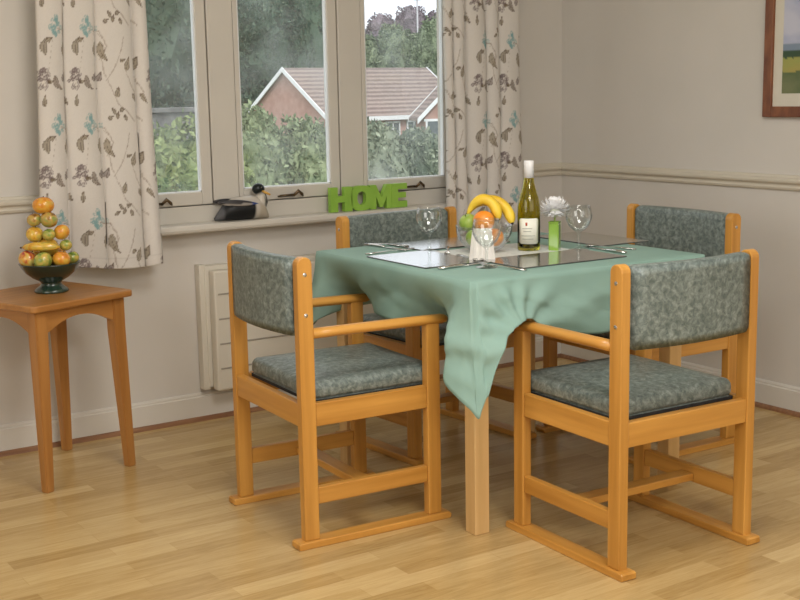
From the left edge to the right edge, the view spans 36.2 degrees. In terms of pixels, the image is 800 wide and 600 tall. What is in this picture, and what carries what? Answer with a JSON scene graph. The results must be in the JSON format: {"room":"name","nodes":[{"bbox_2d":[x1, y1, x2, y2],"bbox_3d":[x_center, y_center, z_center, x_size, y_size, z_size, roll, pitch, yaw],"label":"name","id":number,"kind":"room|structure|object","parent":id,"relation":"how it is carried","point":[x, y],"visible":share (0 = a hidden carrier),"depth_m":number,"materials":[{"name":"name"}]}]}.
{"room":"dining room","nodes":[
{"label":"dining room","id":0,"kind":"room"},
{"bbox_2d":[0,0,561,424],"bbox_3d":[-1.510,-0.628,4.187,5.400,2.400,0.118,-7,12,-33],"label":"wall","id":1,"kind":"structure","parent":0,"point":[161,310],"depth_m":4.63,"materials":[{"name":"beige paint"}]},
{"bbox_2d":[0,353,560,456],"bbox_3d":[-1.464,0.555,4.337,5.384,0.016,0.016,-7,12,-33],"label":"trim","id":2,"kind":"structure","parent":1,"relation":"attached to","point":[509,364],"depth_m":4.67,"materials":[{"name":"white wood"}]},
{"bbox_2d":[0,336,560,450],"bbox_3d":[-1.467,0.507,4.347,5.400,0.108,0.016,-7,12,-33],"label":"baseboard","id":3,"kind":"structure","parent":1,"relation":"attached to","point":[22,434],"depth_m":4.66,"materials":[{"name":"paint"}]},
{"bbox_2d":[194,253,373,390],"bbox_3d":[-0.387,0.062,4.960,0.900,0.490,0.099,-7,12,-33],"label":"wall heater","id":4,"kind":"object","parent":1,"relation":"attached to","point":[211,280],"visible":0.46,"depth_m":4.74,"materials":[{"name":"metal"}]},
{"bbox_2d":[158,0,445,235],"bbox_3d":[-0.476,-0.984,4.777,1.900,1.375,0.155,-7,12,-33],"label":"window","id":5,"kind":"structure","parent":1,"relation":"attached to","point":[214,23],"depth_m":4.88,"materials":[{"name":"beige paint"}]},
{"bbox_2d":[35,0,162,268],"bbox_3d":[-1.069,-0.920,4.239,0.452,1.658,0.047,-7,12,-33],"label":"curtain","id":6,"kind":"object","parent":5,"relation":"hanging from","point":[97,163],"visible":0.91,"depth_m":4.29,"materials":[{"name":"fabric"}]},
{"bbox_2d":[213,183,270,220],"bbox_3d":[-0.616,-0.380,4.748,0.230,0.138,0.098,-7,12,-33],"label":"ornament","id":7,"kind":"object","parent":5,"relation":"on","point":[243,207],"visible":1,"depth_m":4.73,"materials":[{"name":"ceramic"}]},
{"bbox_2d":[328,183,406,212],"bbox_3d":[-0.131,-0.425,5.067,0.374,0.102,0.024,-7,12,-33],"label":"letter sign","id":8,"kind":"object","parent":5,"relation":"on","point":[389,195],"visible":1,"depth_m":5.05,"materials":[{"name":"paint"}]},
{"bbox_2d":[442,0,522,235],"bbox_3d":[0.359,-1.107,5.185,0.430,1.660,0.050,-7,12,-33],"label":"curtain","id":9,"kind":"object","parent":5,"relation":"hanging from","point":[481,37],"visible":0.91,"depth_m":5.21,"materials":[{"name":"fabric"}]},
{"bbox_2d":[0,358,799,599],"bbox_3d":[0.066,0.932,2.296,5.600,0.100,5.600,-7,12,-33],"label":"floor","id":10,"kind":"structure","parent":0,"point":[163,526],"depth_m":3.56,"materials":[{"name":"brown wood"}]},
{"bbox_2d":[0,281,135,493],"bbox_3d":[-1.177,0.279,4.146,0.410,0.614,0.410,6,12,37],"label":"side table","id":11,"kind":"object","parent":10,"relation":"on","point":[38,314],"visible":0.84,"depth_m":4.06,"materials":[{"name":"brown wood"}]},
{"bbox_2d":[18,260,80,293],"bbox_3d":[-1.171,-0.078,4.108,0.204,0.101,0.204,-7,12,-33],"label":"footed bowl","id":12,"kind":"object","parent":11,"relation":"on","point":[50,277],"visible":0.87,"depth_m":4.05,"materials":[{"name":"green ceramic"}]},
{"bbox_2d":[18,251,35,265],"bbox_3d":[-1.232,-0.135,4.057,0.063,0.059,0.064,-2,10,-6],"label":"apple","id":13,"kind":"object","parent":12,"relation":"in","point":[25,258],"visible":0.82,"depth_m":4.03,"materials":[{"name":"red food"}]},
{"bbox_2d":[20,242,59,250],"bbox_3d":[-1.193,-0.177,4.039,0.137,0.030,0.039,0,10,4],"label":"banana","id":14,"kind":"object","parent":13,"relation":"on","point":[34,246],"visible":1,"depth_m":4.03,"materials":[{"name":"yellow food"}]},
{"bbox_2d":[33,252,51,265],"bbox_3d":[-1.176,-0.129,4.032,0.060,0.059,0.062,8,13,42],"label":"apple","id":15,"kind":"object","parent":12,"relation":"in","point":[42,258],"visible":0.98,"depth_m":4.01,"materials":[{"name":"green food"}]},
{"bbox_2d":[39,238,58,255],"bbox_3d":[-1.177,-0.179,4.097,0.069,0.065,0.070,-2,10,-5],"label":"orange","id":16,"kind":"object","parent":12,"relation":"in","point":[51,252],"visible":0.44,"depth_m":4.08,"materials":[{"name":"food"}]},
{"bbox_2d":[26,226,42,241],"bbox_3d":[-1.214,-0.220,4.069,0.058,0.054,0.058,-3,10,-9],"label":"orange","id":17,"kind":"object","parent":16,"relation":"on","point":[33,234],"visible":0.97,"depth_m":4.05,"materials":[{"name":"food"}]},
{"bbox_2d":[27,213,40,226],"bbox_3d":[-1.216,-0.267,4.073,0.049,0.046,0.050,-2,10,-3],"label":"apple","id":18,"kind":"object","parent":17,"relation":"on","point":[33,219],"visible":1,"depth_m":4.06,"materials":[{"name":"yellow food"}]},
{"bbox_2d":[42,229,55,240],"bbox_3d":[-1.163,-0.217,4.056,0.043,0.040,0.044,-2,10,-3],"label":"lime","id":19,"kind":"object","parent":16,"relation":"on","point":[48,234],"visible":1,"depth_m":4.04,"materials":[{"name":"green food"}]},
{"bbox_2d":[40,212,57,227],"bbox_3d":[-1.167,-0.267,4.070,0.058,0.054,0.057,-4,10,-15],"label":"apple","id":20,"kind":"object","parent":19,"relation":"on","point":[48,219],"visible":1,"depth_m":4.05,"materials":[{"name":"food"}]},
{"bbox_2d":[32,196,54,213],"bbox_3d":[-1.185,-0.315,4.069,0.072,0.060,0.072,-2,10,-3],"label":"orange","id":21,"kind":"object","parent":20,"relation":"on","point":[40,205],"visible":1,"depth_m":4.04,"materials":[{"name":"food"}]},
{"bbox_2d":[52,251,70,264],"bbox_3d":[-1.120,-0.137,4.053,0.058,0.054,0.058,-2,10,-6],"label":"orange","id":22,"kind":"object","parent":12,"relation":"in","point":[60,257],"visible":0.98,"depth_m":4.03,"materials":[{"name":"food"}]},
{"bbox_2d":[68,251,78,262],"bbox_3d":[-1.098,-0.144,4.105,0.046,0.043,0.046,-2,10,-6],"label":"apple","id":23,"kind":"object","parent":12,"relation":"in","point":[74,256],"visible":0.74,"depth_m":4.09,"materials":[{"name":"green food"}]},
{"bbox_2d":[59,239,71,250],"bbox_3d":[-1.113,-0.184,4.080,0.041,0.039,0.041,-2,10,-6],"label":"lime","id":24,"kind":"object","parent":23,"relation":"on","point":[66,244],"visible":1,"depth_m":4.07,"materials":[{"name":"food"}]},
{"bbox_2d":[54,224,69,239],"bbox_3d":[-1.129,-0.227,4.087,0.054,0.051,0.052,-10,13,-44],"label":"orange","id":25,"kind":"object","parent":24,"relation":"on","point":[62,231],"visible":1,"depth_m":4.07,"materials":[{"name":"food"}]},
{"bbox_2d":[227,241,450,550],"bbox_3d":[-0.196,0.236,3.675,0.508,0.820,0.507,-7,11,-30],"label":"dining chair","id":26,"kind":"object","parent":10,"relation":"on","point":[354,382],"visible":0.99,"depth_m":3.54,"materials":[{"name":"brown wood"}]},
{"bbox_2d":[336,206,536,465],"bbox_3d":[0.124,0.101,4.434,0.550,0.820,0.508,-8,12,-36],"label":"dining chair","id":27,"kind":"object","parent":10,"relation":"on","point":[393,226],"visible":0.33,"depth_m":4.43,"materials":[{"name":"brown wood"}]},
{"bbox_2d":[336,304,680,535],"bbox_3d":[0.340,0.217,3.972,0.865,0.738,0.849,-7,11,-32],"label":"dining table","id":28,"kind":"object","parent":10,"relation":"on","point":[476,430],"visible":0.13,"depth_m":3.50,"materials":[{"name":"brown wood"}]},
{"bbox_2d":[312,232,704,418],"bbox_3d":[0.331,0.030,3.910,0.994,0.359,1.022,-7,11,-32],"label":"tablecloth","id":29,"kind":"object","parent":28,"relation":"on","point":[482,307],"visible":0.7,"depth_m":3.49,"materials":[{"name":"green fabric"}]},
{"bbox_2d":[364,243,401,248],"bbox_3d":[-0.049,-0.179,4.073,0.017,0.009,0.212,-9,12,-39],"label":"knife","id":30,"kind":"object","parent":29,"relation":"on","point":[370,244],"visible":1,"depth_m":4.10,"materials":[{"name":"metal"}]},
{"bbox_2d":[365,247,413,254],"bbox_3d":[-0.032,-0.158,3.955,0.185,0.008,0.018,-7,12,-33],"label":"fork","id":31,"kind":"object","parent":29,"relation":"on","point":[411,247],"visible":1,"depth_m":3.94,"materials":[{"name":"metal"}]},
{"bbox_2d":[367,250,485,268],"bbox_3d":[0.079,-0.126,3.771,0.225,0.004,0.335,-7,11,-32],"label":"placemat","id":32,"kind":"object","parent":29,"relation":"on","point":[425,259],"visible":0.92,"depth_m":3.76,"materials":[{"name":"glass"}]},
{"bbox_2d":[456,254,483,260],"bbox_3d":[0.213,-0.131,3.769,0.038,0.008,0.176,-5,10,-20],"label":"spoon","id":33,"kind":"object","parent":32,"relation":"on","point":[473,259],"visible":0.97,"depth_m":3.72,"materials":[{"name":"metal"}]},
{"bbox_2d":[416,206,441,250],"bbox_3d":[0.094,-0.228,3.953,0.086,0.142,0.086,-7,12,-33],"label":"wine glass","id":34,"kind":"object","parent":29,"relation":"on","point":[427,206],"visible":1,"depth_m":3.94,"materials":[{"name":"clear glass"}]},
{"bbox_2d":[387,236,509,250],"bbox_3d":[0.165,-0.193,4.157,0.360,0.004,0.220,-7,11,-32],"label":"placemat","id":35,"kind":"object","parent":29,"relation":"on","point":[454,242],"visible":0.72,"depth_m":4.13,"materials":[{"name":"glass"}]},
{"bbox_2d":[375,243,408,246],"bbox_3d":[-0.038,-0.187,4.126,0.176,0.008,0.038,7,13,41],"label":"spoon","id":36,"kind":"object","parent":35,"relation":"on","point":[400,245],"visible":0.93,"depth_m":4.09,"materials":[{"name":"metal"}]},
{"bbox_2d":[437,261,491,269],"bbox_3d":[0.195,-0.105,3.612,0.212,0.009,0.017,-9,12,-39],"label":"knife","id":37,"kind":"object","parent":29,"relation":"on","point":[456,265],"visible":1,"depth_m":3.58,"materials":[{"name":"metal"}]},
{"bbox_2d":[472,218,500,268],"bbox_3d":[0.253,-0.166,3.572,0.086,0.142,0.086,-7,12,-33],"label":"wine glass","id":38,"kind":"object","parent":29,"relation":"on","point":[498,218],"visible":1,"depth_m":3.56,"materials":[{"name":"clear glass"}]},
{"bbox_2d":[434,243,570,257],"bbox_3d":[0.328,-0.158,3.936,0.380,0.002,0.250,-7,11,-32],"label":"mat","id":39,"kind":"object","parent":29,"relation":"on","point":[508,249],"visible":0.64,"depth_m":3.92,"materials":[{"name":"white paper"}]},
{"bbox_2d":[455,222,512,251],"bbox_3d":[0.270,-0.198,3.919,0.184,0.085,0.184,-7,12,-33],"label":"fruit bowl","id":40,"kind":"object","parent":39,"relation":"on","point":[511,226],"visible":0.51,"depth_m":3.90,"materials":[{"name":"clear glass"}]},
{"bbox_2d":[465,228,475,244],"bbox_3d":[0.239,-0.201,3.902,0.060,0.056,0.060,-7,12,-33],"label":"apple","id":41,"kind":"object","parent":40,"relation":"in","point":[469,233],"visible":0.27,"depth_m":3.89,"materials":[{"name":"green food"}]},
{"bbox_2d":[459,214,474,230],"bbox_3d":[0.219,-0.248,3.923,0.059,0.056,0.060,-2,10,-4],"label":"apple","id":42,"kind":"object","parent":41,"relation":"on","point":[466,221],"visible":0.82,"depth_m":3.90,"materials":[{"name":"green food"}]},
{"bbox_2d":[473,210,493,228],"bbox_3d":[0.266,-0.253,3.886,0.068,0.069,0.068,-7,12,-33],"label":"orange","id":43,"kind":"object","parent":41,"relation":"on","point":[483,219],"visible":0.75,"depth_m":3.86,"materials":[{"name":"orange food"}]},
{"bbox_2d":[473,195,515,223],"bbox_3d":[0.296,-0.292,3.948,0.159,0.092,0.051,2,10,19],"label":"banana","id":44,"kind":"object","parent":40,"relation":"in","point":[507,210],"visible":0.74,"depth_m":3.92,"materials":[{"name":"yellow food"}]},
{"bbox_2d":[492,228,503,245],"bbox_3d":[0.301,-0.201,3.901,0.060,0.061,0.060,-7,12,-33],"label":"orange","id":45,"kind":"object","parent":40,"relation":"in","point":[495,232],"visible":0.55,"depth_m":3.88,"materials":[{"name":"orange food"}]},
{"bbox_2d":[466,194,501,219],"bbox_3d":[0.268,-0.297,3.919,0.119,0.084,0.036,2,10,19],"label":"banana","id":46,"kind":"object","parent":45,"relation":"on","point":[491,202],"visible":0.98,"depth_m":3.90,"materials":[{"name":"yellow food"}]},
{"bbox_2d":[517,160,539,250],"bbox_3d":[0.412,-0.302,3.917,0.073,0.286,0.073,-7,12,-33],"label":"wine bottle","id":47,"kind":"object","parent":39,"relation":"on","point":[528,212],"visible":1,"depth_m":3.89,"materials":[{"name":"green glass"}]},
{"bbox_2d":[548,221,560,250],"bbox_3d":[0.495,-0.205,3.920,0.033,0.094,0.033,3,10,20],"label":"vase","id":48,"kind":"object","parent":39,"relation":"on","point":[554,227],"visible":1,"depth_m":3.91,"materials":[{"name":"green glass"}]},
{"bbox_2d":[540,196,569,221],"bbox_3d":[0.492,-0.289,3.906,0.105,0.087,0.100,-7,12,-33],"label":"flower","id":49,"kind":"object","parent":48,"relation":"in","point":[553,205],"visible":1,"depth_m":3.89,"materials":[{"name":"white plant"}]},
{"bbox_2d":[478,262,526,270],"bbox_3d":[0.298,-0.098,3.564,0.018,0.008,0.185,-9,13,-40],"label":"fork","id":50,"kind":"object","parent":29,"relation":"on","point":[482,263],"visible":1,"depth_m":3.56,"materials":[{"name":"metal"}]},
{"bbox_2d":[483,249,626,268],"bbox_3d":[0.465,-0.127,3.734,0.400,0.004,0.225,-7,11,-32],"label":"placemat","id":51,"kind":"object","parent":29,"relation":"on","point":[526,261],"visible":1,"depth_m":3.71,"materials":[{"name":"black glass"}]},
{"bbox_2d":[469,228,494,259],"bbox_3d":[0.249,-0.170,3.719,0.080,0.096,0.022,-1,10,0],"label":"napkin","id":52,"kind":"object","parent":51,"relation":"on","point":[484,236],"visible":0.95,"depth_m":3.71,"materials":[{"name":"white paper"}]},
{"bbox_2d":[565,205,591,249],"bbox_3d":[0.572,-0.231,3.920,0.086,0.142,0.086,-7,12,-33],"label":"wine glass","id":53,"kind":"object","parent":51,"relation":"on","point":[589,205],"visible":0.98,"depth_m":3.91,"materials":[{"name":"clear glass"}]},
{"bbox_2d":[540,231,647,246],"bbox_3d":[0.650,-0.210,4.205,0.210,0.004,0.360,-7,11,-32],"label":"placemat","id":54,"kind":"object","parent":29,"relation":"on","point":[600,240],"visible":0.76,"depth_m":4.17,"materials":[{"name":"black glass"}]},
{"bbox_2d":[584,246,626,253],"bbox_3d":[0.652,-0.163,3.903,0.017,0.009,0.212,-6,11,-28],"label":"knife","id":55,"kind":"object","parent":29,"relation":"on","point":[612,250],"visible":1,"depth_m":3.86,"materials":[{"name":"metal"}]},
{"bbox_2d":[586,244,636,249],"bbox_3d":[0.680,-0.171,3.954,0.176,0.008,0.038,6,12,36],"label":"spoon","id":56,"kind":"object","parent":29,"relation":"on","point":[592,245],"visible":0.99,"depth_m":3.95,"materials":[{"name":"metal"}]},
{"bbox_2d":[506,249,759,581],"bbox_3d":[0.645,0.263,3.421,0.507,0.820,0.508,-7,11,-31],"label":"dining chair","id":57,"kind":"object","parent":10,"relation":"on","point":[688,301],"visible":0.95,"depth_m":3.28,"materials":[{"name":"brown wood"}]},
{"bbox_2d":[535,203,740,463],"bbox_3d":[0.853,0.092,4.404,0.508,0.820,0.550,-7,11,-32],"label":"dining chair","id":58,"kind":"object","parent":10,"relation":"on","point":[708,233],"visible":0.29,"depth_m":4.36,"materials":[{"name":"brown wood"}]},
{"bbox_2d":[561,0,799,386],"bbox_3d":[2.282,-0.594,3.567,0.200,2.400,5.600,-7,12,-33],"label":"wall","id":59,"kind":"structure","parent":0,"point":[676,84],"depth_m":5.01,"materials":[{"name":"beige paint"}]},
{"bbox_2d":[560,354,799,417],"bbox_3d":[2.261,0.609,3.610,0.016,0.016,5.384,-7,12,-33],"label":"trim","id":60,"kind":"structure","parent":59,"relation":"attached to","point":[757,404],"depth_m":4.81,"materials":[{"name":"beige wood"}]},
{"bbox_2d":[561,162,799,190],"bbox_3d":[2.249,-0.261,3.475,0.028,0.060,5.400,-7,12,-33],"label":"trim","id":61,"kind":"structure","parent":59,"relation":"attached to","point":[670,175],"depth_m":5.04,"materials":[{"name":"paint"}]},
{"bbox_2d":[561,343,799,411],"bbox_3d":[2.274,0.562,3.611,0.016,0.108,5.384,-7,12,-33],"label":"baseboard","id":62,"kind":"structure","parent":59,"relation":"attached to","point":[768,392],"depth_m":4.83,"materials":[{"name":"paint"}]},
{"bbox_2d":[762,0,799,116],"bbox_3d":[1.579,-0.925,4.359,0.023,0.546,0.688,-7,12,-33],"label":"framed picture","id":63,"kind":"object","parent":59,"relation":"attached to","point":[781,71],"visible":1,"depth_m":4.58},
{"bbox_2d":[782,0,799,92],"bbox_3d":[1.577,-0.925,4.358,0.001,0.370,0.524,-7,12,-33],"label":"painting","id":64,"kind":"object","parent":63,"relation":"attached to","point":[791,38],"depth_m":4.54},
{"label":"outside","id":65,"kind":"structure","parent":0,"visible":0},
{"bbox_3d":[-5.942,-28.550,192.595,320.000,0.500,319.100,-7,12,-33],"label":"ground","id":66,"kind":"structure","parent":65,"visible":0},
{"bbox_2d":[152,107,247,138],"bbox_3d":[-5.214,-1.380,20.485,5.900,3.560,0.460,-7,12,-33],"label":"wall","id":67,"kind":"structure","parent":66,"relation":"on","point":[162,115],"depth_m":20.88,"materials":[{"name":"grey stone"}]},
{"bbox_2d":[145,0,254,107],"bbox_3d":[-7.292,-5.845,27.363,8.074,10.135,5.511,-3,10,-9],"label":"tree","id":68,"kind":"object","parent":66,"relation":"on","point":[168,21],"visible":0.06,"depth_m":26.09,"materials":[{"name":"green plant"}]},
{"bbox_2d":[153,108,257,192],"bbox_3d":[-1.917,0.049,11.180,1.853,3.738,1.275,-7,12,-33],"label":"shrub","id":69,"kind":"object","parent":66,"relation":"on","point":[175,155],"visible":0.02,"depth_m":10.67,"materials":[{"name":"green plant"}]},
{"bbox_2d":[237,0,323,104],"bbox_3d":[-13.963,-22.388,109.055,16.296,17.553,11.548,-7,12,-33],"label":"tree","id":70,"kind":"object","parent":66,"relation":"on","point":[285,33],"visible":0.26,"depth_m":106.80,"materials":[{"name":"green plant"}]},
{"bbox_2d":[241,99,326,185],"bbox_3d":[-1.213,-0.312,13.309,1.652,3.717,1.077,-10,13,-42],"label":"shrub","id":71,"kind":"object","parent":66,"relation":"on","point":[298,156],"visible":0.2,"depth_m":12.81,"materials":[{"name":"green plant"}]},
{"bbox_2d":[250,67,436,135],"bbox_3d":[-2.692,-12.424,80.458,12.390,5.670,8.910,-10,13,-41],"label":"house","id":72,"kind":"structure","parent":66,"relation":"on","point":[393,94],"depth_m":77.35,"materials":[{"name":"brown tile"}]},
{"bbox_2d":[365,21,416,67],"bbox_3d":[-0.589,-17.230,96.364,6.868,9.220,3.965,1,10,11],"label":"tree","id":73,"kind":"object","parent":66,"relation":"on","point":[394,47],"visible":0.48,"depth_m":94.91,"materials":[{"name":"green plant"}]},
{"bbox_2d":[365,5,435,41],"bbox_3d":[1.247,-20.904,110.966,8.622,11.503,6.129,-7,12,-33],"label":"tree","id":74,"kind":"object","parent":66,"relation":"on","point":[407,18],"visible":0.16,"depth_m":109.19,"materials":[{"name":"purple plant"}]},
{"bbox_2d":[367,116,438,178],"bbox_3d":[0.160,-0.483,14.783,2.116,3.510,1.101,-8,12,-36],"label":"shrub","id":75,"kind":"object","parent":66,"relation":"on","point":[413,152],"visible":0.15,"depth_m":14.13,"materials":[{"name":"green plant"}]},
{"bbox_2d":[416,0,420,32],"bbox_3d":[1.489,-19.170,100.447,1.000,11.600,0.140,-7,12,-33],"label":"mast","id":76,"kind":"object","parent":66,"relation":"on","point":[416,0],"visible":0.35,"depth_m":99.67,"materials":[{"name":"metal"}]},
{"bbox_2d":[408,86,437,137],"bbox_3d":[2.626,-10.557,71.809,3.810,4.170,3.790,-2,10,-8],"label":"house","id":77,"kind":"structure","parent":66,"relation":"on","point":[425,114],"depth_m":70.15,"materials":[{"name":"pink brick"}]},
{"bbox_2d":[412,14,436,75],"bbox_3d":[3.039,-16.020,88.723,4.486,9.260,3.094,-3,10,-10],"label":"tree","id":78,"kind":"object","parent":66,"relation":"on","point":[426,40],"visible":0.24,"depth_m":87.39,"materials":[{"name":"green plant"}]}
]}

